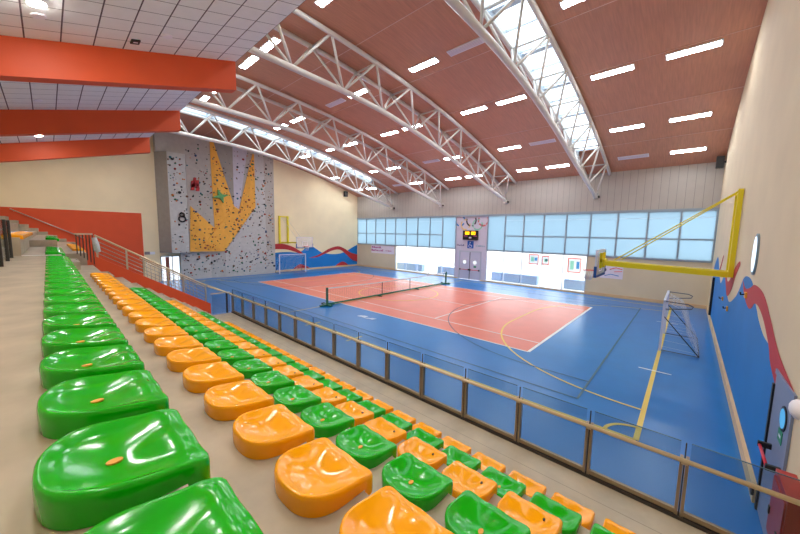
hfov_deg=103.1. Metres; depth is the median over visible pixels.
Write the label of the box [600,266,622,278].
poster
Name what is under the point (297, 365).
seat
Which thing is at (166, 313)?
seat
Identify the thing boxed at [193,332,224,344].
seat
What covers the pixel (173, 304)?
seat
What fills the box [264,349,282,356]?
seat
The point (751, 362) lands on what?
mural
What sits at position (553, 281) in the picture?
ground
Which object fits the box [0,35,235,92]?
ceiling beam
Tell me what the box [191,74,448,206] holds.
roof truss
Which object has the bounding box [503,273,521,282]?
planter
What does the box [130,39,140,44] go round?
ceiling sensor
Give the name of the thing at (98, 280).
seat
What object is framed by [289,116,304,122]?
ceiling light
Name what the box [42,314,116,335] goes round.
seat
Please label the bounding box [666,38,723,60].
ceiling light
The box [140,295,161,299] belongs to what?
seat
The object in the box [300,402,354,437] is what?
seat
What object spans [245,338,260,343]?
seat
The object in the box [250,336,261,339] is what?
seat
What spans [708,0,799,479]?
wall
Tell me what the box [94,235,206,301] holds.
stair railing
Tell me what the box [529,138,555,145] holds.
ceiling vent
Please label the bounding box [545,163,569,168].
ceiling light
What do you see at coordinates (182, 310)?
seat
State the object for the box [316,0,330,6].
diffuser
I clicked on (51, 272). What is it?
seat
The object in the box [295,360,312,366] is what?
seat
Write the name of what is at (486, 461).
seat
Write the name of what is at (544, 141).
grille
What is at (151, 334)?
seat
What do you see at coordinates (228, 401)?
seat
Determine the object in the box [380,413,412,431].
seat
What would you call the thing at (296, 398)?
seat
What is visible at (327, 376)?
seat
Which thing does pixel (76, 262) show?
stair step
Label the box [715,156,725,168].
loudspeaker
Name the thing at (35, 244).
grandstand
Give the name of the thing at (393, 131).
ceiling light
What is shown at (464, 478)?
seat
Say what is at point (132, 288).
seat
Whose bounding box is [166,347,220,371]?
seat
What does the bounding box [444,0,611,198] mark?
roof truss
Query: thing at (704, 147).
ceiling light
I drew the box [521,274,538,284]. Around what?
planter
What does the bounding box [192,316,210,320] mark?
seat
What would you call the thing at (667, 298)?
goal
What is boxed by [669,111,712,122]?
ceiling light
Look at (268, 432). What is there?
seat
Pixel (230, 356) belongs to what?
seat
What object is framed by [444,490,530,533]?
seat
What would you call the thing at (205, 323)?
seat
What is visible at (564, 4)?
ceiling light
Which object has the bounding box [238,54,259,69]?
ceiling light
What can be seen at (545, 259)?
board
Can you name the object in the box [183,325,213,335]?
seat
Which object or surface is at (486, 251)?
window
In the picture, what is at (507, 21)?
window
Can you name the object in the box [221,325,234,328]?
seat
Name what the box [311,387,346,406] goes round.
seat
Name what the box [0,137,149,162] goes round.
ceiling beam
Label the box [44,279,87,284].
seat
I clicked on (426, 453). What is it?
seat
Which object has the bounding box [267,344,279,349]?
seat
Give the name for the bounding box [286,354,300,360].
seat
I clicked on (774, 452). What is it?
door
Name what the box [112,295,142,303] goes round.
seat
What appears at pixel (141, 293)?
seat
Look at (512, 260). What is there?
wall
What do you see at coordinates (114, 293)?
seat
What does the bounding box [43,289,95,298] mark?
seat
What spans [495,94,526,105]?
ceiling light
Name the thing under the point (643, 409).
court markings
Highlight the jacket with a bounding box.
[91,237,100,252]
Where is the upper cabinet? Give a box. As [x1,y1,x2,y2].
[766,468,799,533]
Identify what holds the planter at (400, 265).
on the ground
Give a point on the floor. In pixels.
(690, 405)
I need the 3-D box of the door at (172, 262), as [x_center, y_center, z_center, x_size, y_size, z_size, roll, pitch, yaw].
[-20.132,0.104,27.910,0.070,2.190,1.420,6,8,42]
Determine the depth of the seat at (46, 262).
6.28 m
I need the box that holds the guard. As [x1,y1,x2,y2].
[708,277,714,314]
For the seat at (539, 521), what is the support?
on the bleachers
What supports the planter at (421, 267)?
on the ground
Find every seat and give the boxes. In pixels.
[1,234,23,238]
[32,409,210,530]
[36,370,168,439]
[39,344,144,389]
[40,327,128,357]
[42,303,107,319]
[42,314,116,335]
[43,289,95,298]
[43,295,100,307]
[44,275,84,279]
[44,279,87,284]
[44,283,91,291]
[45,237,58,240]
[45,251,64,255]
[45,262,73,264]
[45,264,74,266]
[45,266,77,269]
[45,268,79,272]
[45,271,81,275]
[46,255,68,257]
[46,257,70,259]
[46,258,70,260]
[46,260,72,262]
[83,477,263,533]
[90,272,109,277]
[92,274,112,279]
[94,277,116,281]
[96,279,118,284]
[99,282,123,287]
[101,285,127,291]
[104,288,132,294]
[108,291,137,299]
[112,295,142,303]
[116,300,149,309]
[122,305,157,316]
[128,311,165,323]
[129,287,147,290]
[133,290,151,292]
[135,318,176,332]
[136,292,156,295]
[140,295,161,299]
[143,326,188,342]
[145,299,166,303]
[149,302,172,307]
[153,335,202,355]
[155,306,178,311]
[161,310,186,317]
[165,300,179,302]
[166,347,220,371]
[167,314,194,322]
[170,303,184,305]
[175,306,190,309]
[175,320,203,328]
[180,309,196,312]
[182,362,243,392]
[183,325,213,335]
[186,313,202,316]
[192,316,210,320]
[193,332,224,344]
[198,321,217,325]
[203,380,273,420]
[204,340,238,354]
[207,325,226,330]
[214,321,227,324]
[214,330,235,336]
[217,348,253,365]
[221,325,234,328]
[225,336,246,342]
[227,329,242,333]
[232,358,272,378]
[232,404,314,459]
[234,342,258,350]
[236,333,250,338]
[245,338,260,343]
[246,349,271,358]
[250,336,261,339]
[250,370,294,393]
[254,343,270,349]
[258,340,270,344]
[260,356,286,367]
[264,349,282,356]
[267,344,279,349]
[273,365,303,378]
[273,385,321,413]
[274,437,372,517]
[275,355,294,363]
[276,349,289,354]
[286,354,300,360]
[287,362,308,371]
[292,375,323,390]
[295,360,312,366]
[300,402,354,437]
[303,370,324,380]
[308,366,325,374]
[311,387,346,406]
[318,379,342,390]
[322,373,339,381]
[335,401,373,425]
[335,424,396,468]
[336,381,355,390]
[336,389,362,402]
[339,486,453,533]
[352,390,373,400]
[357,400,385,419]
[364,417,406,443]
[371,399,393,413]
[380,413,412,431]
[382,452,452,511]
[390,410,415,424]
[397,437,446,469]
[407,428,443,449]
[412,422,441,438]
[441,436,471,453]
[441,461,497,501]
[442,445,480,470]
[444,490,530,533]
[472,452,505,472]
[481,466,525,497]
[497,491,562,533]
[508,470,546,496]
[529,492,581,533]
[551,492,594,529]
[590,523,614,533]
[603,518,635,533]
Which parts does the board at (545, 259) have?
frame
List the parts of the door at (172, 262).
red panel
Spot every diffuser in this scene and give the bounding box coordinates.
[290,117,302,122]
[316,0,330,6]
[351,89,366,98]
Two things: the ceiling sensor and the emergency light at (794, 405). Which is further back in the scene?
the ceiling sensor
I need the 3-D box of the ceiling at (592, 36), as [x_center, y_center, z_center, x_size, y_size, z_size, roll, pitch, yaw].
[-0.685,-9.204,22.308,34.800,4.022,23.500,6,8,42]
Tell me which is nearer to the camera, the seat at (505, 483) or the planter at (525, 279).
the seat at (505, 483)
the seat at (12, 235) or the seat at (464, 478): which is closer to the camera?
the seat at (464, 478)
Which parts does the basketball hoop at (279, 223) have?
board frame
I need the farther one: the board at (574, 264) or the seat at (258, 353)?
the board at (574, 264)
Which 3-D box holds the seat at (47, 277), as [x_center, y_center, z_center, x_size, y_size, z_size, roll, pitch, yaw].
[-4.732,0.191,4.483,0.428,0.148,0.380,6,8,42]
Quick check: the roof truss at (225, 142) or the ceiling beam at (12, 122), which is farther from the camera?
the roof truss at (225, 142)
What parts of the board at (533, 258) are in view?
frame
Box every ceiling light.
[199,95,210,100]
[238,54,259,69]
[259,36,281,51]
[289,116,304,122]
[314,0,332,7]
[347,87,369,98]
[380,130,398,136]
[408,57,439,72]
[445,177,461,179]
[460,105,487,114]
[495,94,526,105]
[497,145,521,150]
[516,167,537,171]
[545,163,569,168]
[559,0,584,9]
[590,63,634,80]
[609,123,644,132]
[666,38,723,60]
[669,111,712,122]
[670,146,706,153]
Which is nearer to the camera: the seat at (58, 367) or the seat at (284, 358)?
the seat at (58, 367)
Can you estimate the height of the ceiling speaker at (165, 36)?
0.095 m
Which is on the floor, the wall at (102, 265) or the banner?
the wall at (102, 265)
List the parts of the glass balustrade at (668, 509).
sloping handrail, return post, post, post, post, post, rail, post, rail, post, rail, post, rail, post, rail, post, rail, post, rail, post, rail, post, rail, post, rail, post, rail, post, rail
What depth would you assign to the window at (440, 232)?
37.01 m
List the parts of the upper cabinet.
cabinet door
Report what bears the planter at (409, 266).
on the ground
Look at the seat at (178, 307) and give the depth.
8.74 m
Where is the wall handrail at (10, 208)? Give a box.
[10,208,83,237]
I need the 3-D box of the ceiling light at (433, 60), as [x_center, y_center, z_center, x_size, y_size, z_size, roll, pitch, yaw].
[1.133,-9.778,15.378,1.680,0.093,0.383,6,8,42]
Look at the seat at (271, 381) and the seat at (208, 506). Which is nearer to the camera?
the seat at (208, 506)
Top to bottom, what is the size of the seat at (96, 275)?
0.148 m
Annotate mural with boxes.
[275,244,356,269]
[710,255,793,481]
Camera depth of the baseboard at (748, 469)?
7.58 m
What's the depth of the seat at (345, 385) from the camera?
6.42 m
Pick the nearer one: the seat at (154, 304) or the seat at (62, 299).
the seat at (62, 299)
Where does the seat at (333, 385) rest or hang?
on the bleachers
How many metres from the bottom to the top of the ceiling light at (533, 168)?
0.156 m
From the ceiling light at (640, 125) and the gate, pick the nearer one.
the gate
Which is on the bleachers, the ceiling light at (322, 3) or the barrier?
the barrier
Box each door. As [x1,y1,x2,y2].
[160,255,180,280]
[458,250,480,280]
[749,368,797,533]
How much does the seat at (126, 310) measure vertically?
0.148 m
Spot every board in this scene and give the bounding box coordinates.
[528,254,538,275]
[542,255,549,282]
[567,258,581,279]
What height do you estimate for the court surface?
0.009 m
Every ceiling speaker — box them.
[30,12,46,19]
[162,34,171,38]
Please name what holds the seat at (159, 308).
on the bleachers
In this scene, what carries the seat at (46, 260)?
on the bleachers
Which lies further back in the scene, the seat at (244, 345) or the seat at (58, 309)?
the seat at (244, 345)
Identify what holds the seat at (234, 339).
on the bleachers
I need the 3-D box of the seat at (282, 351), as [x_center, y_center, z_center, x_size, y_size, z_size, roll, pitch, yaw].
[-3.080,2.220,8.100,0.428,0.148,0.380,6,8,42]
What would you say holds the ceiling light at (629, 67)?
attached to the ceiling at (592, 36)
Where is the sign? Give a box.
[467,241,473,247]
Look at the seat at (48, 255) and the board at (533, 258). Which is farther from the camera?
the board at (533, 258)
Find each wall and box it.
[0,135,356,281]
[94,256,210,313]
[153,132,275,279]
[357,216,712,304]
[397,246,586,277]
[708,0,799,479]
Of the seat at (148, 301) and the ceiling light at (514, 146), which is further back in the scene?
the ceiling light at (514, 146)
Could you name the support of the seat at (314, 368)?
on the bleachers
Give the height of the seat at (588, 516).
0.148 m
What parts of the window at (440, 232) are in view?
pane, pane, pane, pane, pane, pane, pane, pane, pane, pane, pane, pane, pane, pane, pane, pane, pane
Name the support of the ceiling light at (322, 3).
attached to the ceiling at (592, 36)
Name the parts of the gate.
rail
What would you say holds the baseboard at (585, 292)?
attached to the wall at (651, 284)
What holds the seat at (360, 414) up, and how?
on the bleachers
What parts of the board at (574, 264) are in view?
frame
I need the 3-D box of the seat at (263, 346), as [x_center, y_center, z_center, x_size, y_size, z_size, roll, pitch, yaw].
[-3.179,1.841,7.163,0.428,0.148,0.380,6,8,42]
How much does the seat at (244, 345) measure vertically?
0.148 m
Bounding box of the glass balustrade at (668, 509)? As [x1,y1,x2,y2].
[206,286,799,533]
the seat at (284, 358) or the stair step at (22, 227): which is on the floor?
the stair step at (22, 227)
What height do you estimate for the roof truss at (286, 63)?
5.576 m
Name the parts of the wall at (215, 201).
shadow panel, pale panel, panel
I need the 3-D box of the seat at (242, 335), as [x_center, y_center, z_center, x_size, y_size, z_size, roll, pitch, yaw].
[-3.949,1.754,7.857,0.428,0.148,0.380,6,8,42]
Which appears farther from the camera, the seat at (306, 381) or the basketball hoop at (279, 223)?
the basketball hoop at (279, 223)
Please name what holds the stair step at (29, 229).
on the floor
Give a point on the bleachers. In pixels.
(22, 279)
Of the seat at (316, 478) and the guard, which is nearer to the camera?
the seat at (316, 478)
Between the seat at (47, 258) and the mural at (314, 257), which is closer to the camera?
the seat at (47, 258)
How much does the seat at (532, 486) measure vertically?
0.148 m
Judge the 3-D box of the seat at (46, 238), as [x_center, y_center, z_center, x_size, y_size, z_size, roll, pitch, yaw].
[-14.158,-1.129,12.925,0.428,0.148,0.380,6,8,42]
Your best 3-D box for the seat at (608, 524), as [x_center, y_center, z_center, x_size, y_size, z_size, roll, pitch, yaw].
[2.309,2.829,3.243,0.428,0.148,0.380,6,8,42]
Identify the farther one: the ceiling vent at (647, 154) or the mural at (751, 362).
the ceiling vent at (647, 154)
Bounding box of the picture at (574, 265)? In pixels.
[570,261,579,269]
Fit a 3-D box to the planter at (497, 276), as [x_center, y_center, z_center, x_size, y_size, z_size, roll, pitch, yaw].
[9.939,0.930,32.432,1.020,0.830,0.600,6,8,42]
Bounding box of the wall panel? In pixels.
[357,162,724,217]
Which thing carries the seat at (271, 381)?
on the bleachers
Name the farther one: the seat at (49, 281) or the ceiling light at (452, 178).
the ceiling light at (452, 178)
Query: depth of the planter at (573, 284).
27.43 m
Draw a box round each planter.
[397,262,405,269]
[406,263,417,270]
[418,264,424,271]
[437,266,443,273]
[443,266,453,274]
[491,271,503,280]
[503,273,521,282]
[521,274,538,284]
[563,279,584,290]
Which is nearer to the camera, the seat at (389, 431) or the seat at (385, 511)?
the seat at (385, 511)
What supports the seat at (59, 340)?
on the bleachers
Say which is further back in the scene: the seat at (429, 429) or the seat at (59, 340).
the seat at (429, 429)
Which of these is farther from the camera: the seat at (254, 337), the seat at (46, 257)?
the seat at (254, 337)
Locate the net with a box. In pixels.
[319,272,449,306]
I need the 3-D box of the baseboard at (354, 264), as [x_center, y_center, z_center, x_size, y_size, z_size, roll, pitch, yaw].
[-9.876,0.108,39.315,0.060,0.200,11.830,6,8,42]
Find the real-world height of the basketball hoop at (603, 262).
3.582 m
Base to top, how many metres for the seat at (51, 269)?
0.148 m
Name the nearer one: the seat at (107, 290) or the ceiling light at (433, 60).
the seat at (107, 290)
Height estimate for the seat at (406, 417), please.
0.148 m
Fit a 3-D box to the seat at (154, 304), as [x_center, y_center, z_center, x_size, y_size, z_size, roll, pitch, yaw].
[-5.301,0.865,7.024,0.428,0.148,0.380,6,8,42]
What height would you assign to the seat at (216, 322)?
0.148 m
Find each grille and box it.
[530,140,554,144]
[619,155,647,159]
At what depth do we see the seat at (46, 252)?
8.73 m
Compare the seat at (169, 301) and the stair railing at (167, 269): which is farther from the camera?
the stair railing at (167, 269)
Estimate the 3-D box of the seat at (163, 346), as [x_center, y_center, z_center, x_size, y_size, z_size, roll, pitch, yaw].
[-2.335,0.832,3.326,0.428,0.148,0.380,6,8,42]
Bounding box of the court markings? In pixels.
[198,267,677,440]
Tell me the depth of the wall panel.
25.23 m
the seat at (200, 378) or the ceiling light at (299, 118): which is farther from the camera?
the ceiling light at (299, 118)
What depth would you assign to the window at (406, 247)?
35.50 m
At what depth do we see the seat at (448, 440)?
4.69 m
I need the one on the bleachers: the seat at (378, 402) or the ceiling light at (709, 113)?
the seat at (378, 402)
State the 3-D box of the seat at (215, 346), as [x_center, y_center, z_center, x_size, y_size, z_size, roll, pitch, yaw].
[-2.606,1.169,4.596,0.428,0.148,0.380,6,8,42]
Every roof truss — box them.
[169,104,398,208]
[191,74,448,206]
[248,9,516,202]
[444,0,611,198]
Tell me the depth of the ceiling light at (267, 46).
14.51 m
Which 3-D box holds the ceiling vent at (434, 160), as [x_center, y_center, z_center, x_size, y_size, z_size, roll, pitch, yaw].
[2.740,-9.243,27.783,1.680,0.139,0.380,6,8,42]
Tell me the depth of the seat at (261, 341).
8.86 m
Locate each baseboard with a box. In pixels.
[276,264,356,271]
[357,264,707,308]
[706,306,756,502]
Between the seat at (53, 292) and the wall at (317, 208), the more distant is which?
the wall at (317, 208)
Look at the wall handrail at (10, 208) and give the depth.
22.21 m
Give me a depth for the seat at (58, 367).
1.69 m
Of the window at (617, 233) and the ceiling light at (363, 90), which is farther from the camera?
the window at (617, 233)
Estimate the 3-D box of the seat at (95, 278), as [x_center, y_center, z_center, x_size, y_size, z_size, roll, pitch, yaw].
[-6.954,0.310,7.488,0.428,0.148,0.380,6,8,42]
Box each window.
[182,104,380,182]
[357,217,456,248]
[395,247,455,276]
[480,0,596,154]
[485,251,587,292]
[486,210,718,262]
[751,234,759,274]
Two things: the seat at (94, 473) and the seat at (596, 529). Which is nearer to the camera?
the seat at (94, 473)
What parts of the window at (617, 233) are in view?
pane, pane, pane, pane, pane, pane, pane, pane, pane, pane, pane, pane, pane, pane, pane, pane, pane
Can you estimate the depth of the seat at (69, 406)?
1.32 m
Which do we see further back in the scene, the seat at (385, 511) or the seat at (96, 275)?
the seat at (96, 275)
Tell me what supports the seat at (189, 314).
on the bleachers
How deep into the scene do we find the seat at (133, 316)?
4.38 m
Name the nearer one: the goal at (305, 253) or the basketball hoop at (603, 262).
the basketball hoop at (603, 262)
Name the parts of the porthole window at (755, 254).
pane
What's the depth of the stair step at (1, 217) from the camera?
19.83 m
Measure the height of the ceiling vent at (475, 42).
0.087 m
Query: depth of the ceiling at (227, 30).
8.62 m
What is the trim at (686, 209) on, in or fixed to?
attached to the wall at (651, 284)
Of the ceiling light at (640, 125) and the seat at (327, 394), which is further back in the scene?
the ceiling light at (640, 125)
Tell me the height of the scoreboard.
0.920 m
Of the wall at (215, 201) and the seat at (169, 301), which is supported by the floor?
the wall at (215, 201)
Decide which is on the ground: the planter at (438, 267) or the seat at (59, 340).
the planter at (438, 267)
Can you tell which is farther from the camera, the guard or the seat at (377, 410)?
the guard
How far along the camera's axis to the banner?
40.21 m
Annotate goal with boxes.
[275,253,305,273]
[658,290,698,357]
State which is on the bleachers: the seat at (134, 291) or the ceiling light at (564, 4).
the seat at (134, 291)
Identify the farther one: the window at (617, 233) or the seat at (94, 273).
the window at (617, 233)
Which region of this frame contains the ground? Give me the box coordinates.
[397,260,584,291]
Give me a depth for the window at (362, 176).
27.35 m
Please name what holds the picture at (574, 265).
attached to the board at (574, 264)
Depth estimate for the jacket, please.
10.71 m
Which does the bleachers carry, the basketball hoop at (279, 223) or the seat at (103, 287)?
the seat at (103, 287)
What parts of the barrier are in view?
post, post, post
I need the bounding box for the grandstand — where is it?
[0,222,87,265]
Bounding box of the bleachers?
[0,256,602,533]
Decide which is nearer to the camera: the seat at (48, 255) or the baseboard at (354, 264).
the seat at (48, 255)
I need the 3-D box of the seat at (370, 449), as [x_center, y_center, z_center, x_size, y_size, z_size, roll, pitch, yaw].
[-0.296,1.430,2.515,0.428,0.148,0.380,6,8,42]
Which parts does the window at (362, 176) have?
skylight pane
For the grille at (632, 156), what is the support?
attached to the ceiling vent at (647, 154)
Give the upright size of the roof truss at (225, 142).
5.576 m
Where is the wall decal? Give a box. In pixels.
[455,217,487,229]
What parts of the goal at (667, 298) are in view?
post, post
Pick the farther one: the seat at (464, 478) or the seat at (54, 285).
the seat at (54, 285)
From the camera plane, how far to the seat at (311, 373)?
5.83 m
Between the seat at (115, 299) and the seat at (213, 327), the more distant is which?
the seat at (213, 327)
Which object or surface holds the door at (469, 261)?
in the wall at (651, 284)
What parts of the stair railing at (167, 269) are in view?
post, post, post, handrail, post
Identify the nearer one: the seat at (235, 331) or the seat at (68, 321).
the seat at (68, 321)
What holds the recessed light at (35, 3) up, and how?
in the ceiling at (227, 30)
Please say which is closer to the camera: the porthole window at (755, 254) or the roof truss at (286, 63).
the porthole window at (755, 254)
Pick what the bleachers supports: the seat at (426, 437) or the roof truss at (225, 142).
the seat at (426, 437)
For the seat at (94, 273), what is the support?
on the bleachers
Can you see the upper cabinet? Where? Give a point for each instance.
(783, 517)
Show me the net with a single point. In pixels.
(331, 304)
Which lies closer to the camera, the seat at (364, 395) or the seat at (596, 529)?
the seat at (596, 529)
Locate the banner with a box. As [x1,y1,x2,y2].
[371,245,393,253]
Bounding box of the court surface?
[260,272,592,351]
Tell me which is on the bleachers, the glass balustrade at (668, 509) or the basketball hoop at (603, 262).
the glass balustrade at (668, 509)
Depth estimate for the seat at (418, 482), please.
2.15 m
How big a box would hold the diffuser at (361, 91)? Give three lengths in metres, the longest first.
1.580 x 0.290 x 0.015 m
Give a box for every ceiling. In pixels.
[0,0,305,143]
[180,0,767,196]
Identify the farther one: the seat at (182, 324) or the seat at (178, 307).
the seat at (178, 307)
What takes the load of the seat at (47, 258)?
on the bleachers
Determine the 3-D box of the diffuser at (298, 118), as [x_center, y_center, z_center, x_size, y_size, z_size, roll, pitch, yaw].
[-7.487,-10.728,23.143,1.580,0.015,0.290,6,2,42]
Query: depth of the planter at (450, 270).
35.96 m
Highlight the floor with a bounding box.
[160,266,762,533]
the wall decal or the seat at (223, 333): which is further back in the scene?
the wall decal
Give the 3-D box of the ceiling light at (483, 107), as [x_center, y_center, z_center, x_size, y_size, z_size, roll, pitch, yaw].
[4.425,-9.419,19.078,1.680,0.114,0.383,6,8,42]
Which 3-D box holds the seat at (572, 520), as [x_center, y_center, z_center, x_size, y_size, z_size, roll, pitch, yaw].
[1.441,2.363,3.001,0.428,0.148,0.380,6,8,42]
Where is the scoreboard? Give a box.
[463,231,478,239]
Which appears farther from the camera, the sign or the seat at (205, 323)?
the sign
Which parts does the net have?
post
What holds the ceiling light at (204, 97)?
attached to the ceiling at (592, 36)
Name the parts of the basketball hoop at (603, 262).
board frame, arm, arm, stay rod, stay rod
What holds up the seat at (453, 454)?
on the bleachers
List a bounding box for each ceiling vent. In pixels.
[325,98,345,107]
[423,159,439,163]
[446,37,484,56]
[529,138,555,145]
[617,153,648,159]
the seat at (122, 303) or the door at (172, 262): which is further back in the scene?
the door at (172, 262)
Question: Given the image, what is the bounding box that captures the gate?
[74,233,94,263]
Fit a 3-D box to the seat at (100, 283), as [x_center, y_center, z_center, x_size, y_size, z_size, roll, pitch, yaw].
[-6.184,0.397,6.795,0.428,0.148,0.380,6,8,42]
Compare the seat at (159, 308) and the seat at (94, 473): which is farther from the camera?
the seat at (159, 308)
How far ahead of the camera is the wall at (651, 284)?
23.25 m
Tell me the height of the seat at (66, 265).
0.148 m
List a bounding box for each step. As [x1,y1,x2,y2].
[0,216,8,221]
[18,224,28,230]
[28,228,38,234]
[71,259,80,269]
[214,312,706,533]
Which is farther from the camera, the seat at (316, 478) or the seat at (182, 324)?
the seat at (182, 324)
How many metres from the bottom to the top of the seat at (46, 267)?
0.148 m
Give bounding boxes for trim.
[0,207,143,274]
[357,208,719,218]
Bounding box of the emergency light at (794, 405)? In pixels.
[788,399,799,419]
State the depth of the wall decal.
31.39 m
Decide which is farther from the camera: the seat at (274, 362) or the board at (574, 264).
the board at (574, 264)
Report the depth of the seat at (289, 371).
4.88 m
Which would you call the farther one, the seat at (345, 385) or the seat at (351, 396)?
the seat at (345, 385)
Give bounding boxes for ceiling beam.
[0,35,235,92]
[0,109,180,136]
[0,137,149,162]
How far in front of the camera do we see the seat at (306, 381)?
4.53 m
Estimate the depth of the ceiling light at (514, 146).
23.01 m
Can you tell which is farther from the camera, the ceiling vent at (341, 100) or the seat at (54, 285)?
the ceiling vent at (341, 100)
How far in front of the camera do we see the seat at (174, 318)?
6.00 m
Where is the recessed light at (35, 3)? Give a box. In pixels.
[25,0,47,7]
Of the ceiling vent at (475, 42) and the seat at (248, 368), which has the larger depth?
the ceiling vent at (475, 42)
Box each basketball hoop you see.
[278,216,312,250]
[583,188,744,279]
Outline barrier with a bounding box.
[0,219,13,266]
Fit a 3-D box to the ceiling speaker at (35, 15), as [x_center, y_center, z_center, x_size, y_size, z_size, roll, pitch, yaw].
[-7.995,-5.552,7.022,0.256,0.100,0.258,-4,8,-39]
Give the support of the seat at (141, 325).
on the bleachers
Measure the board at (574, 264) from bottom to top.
2.600 m

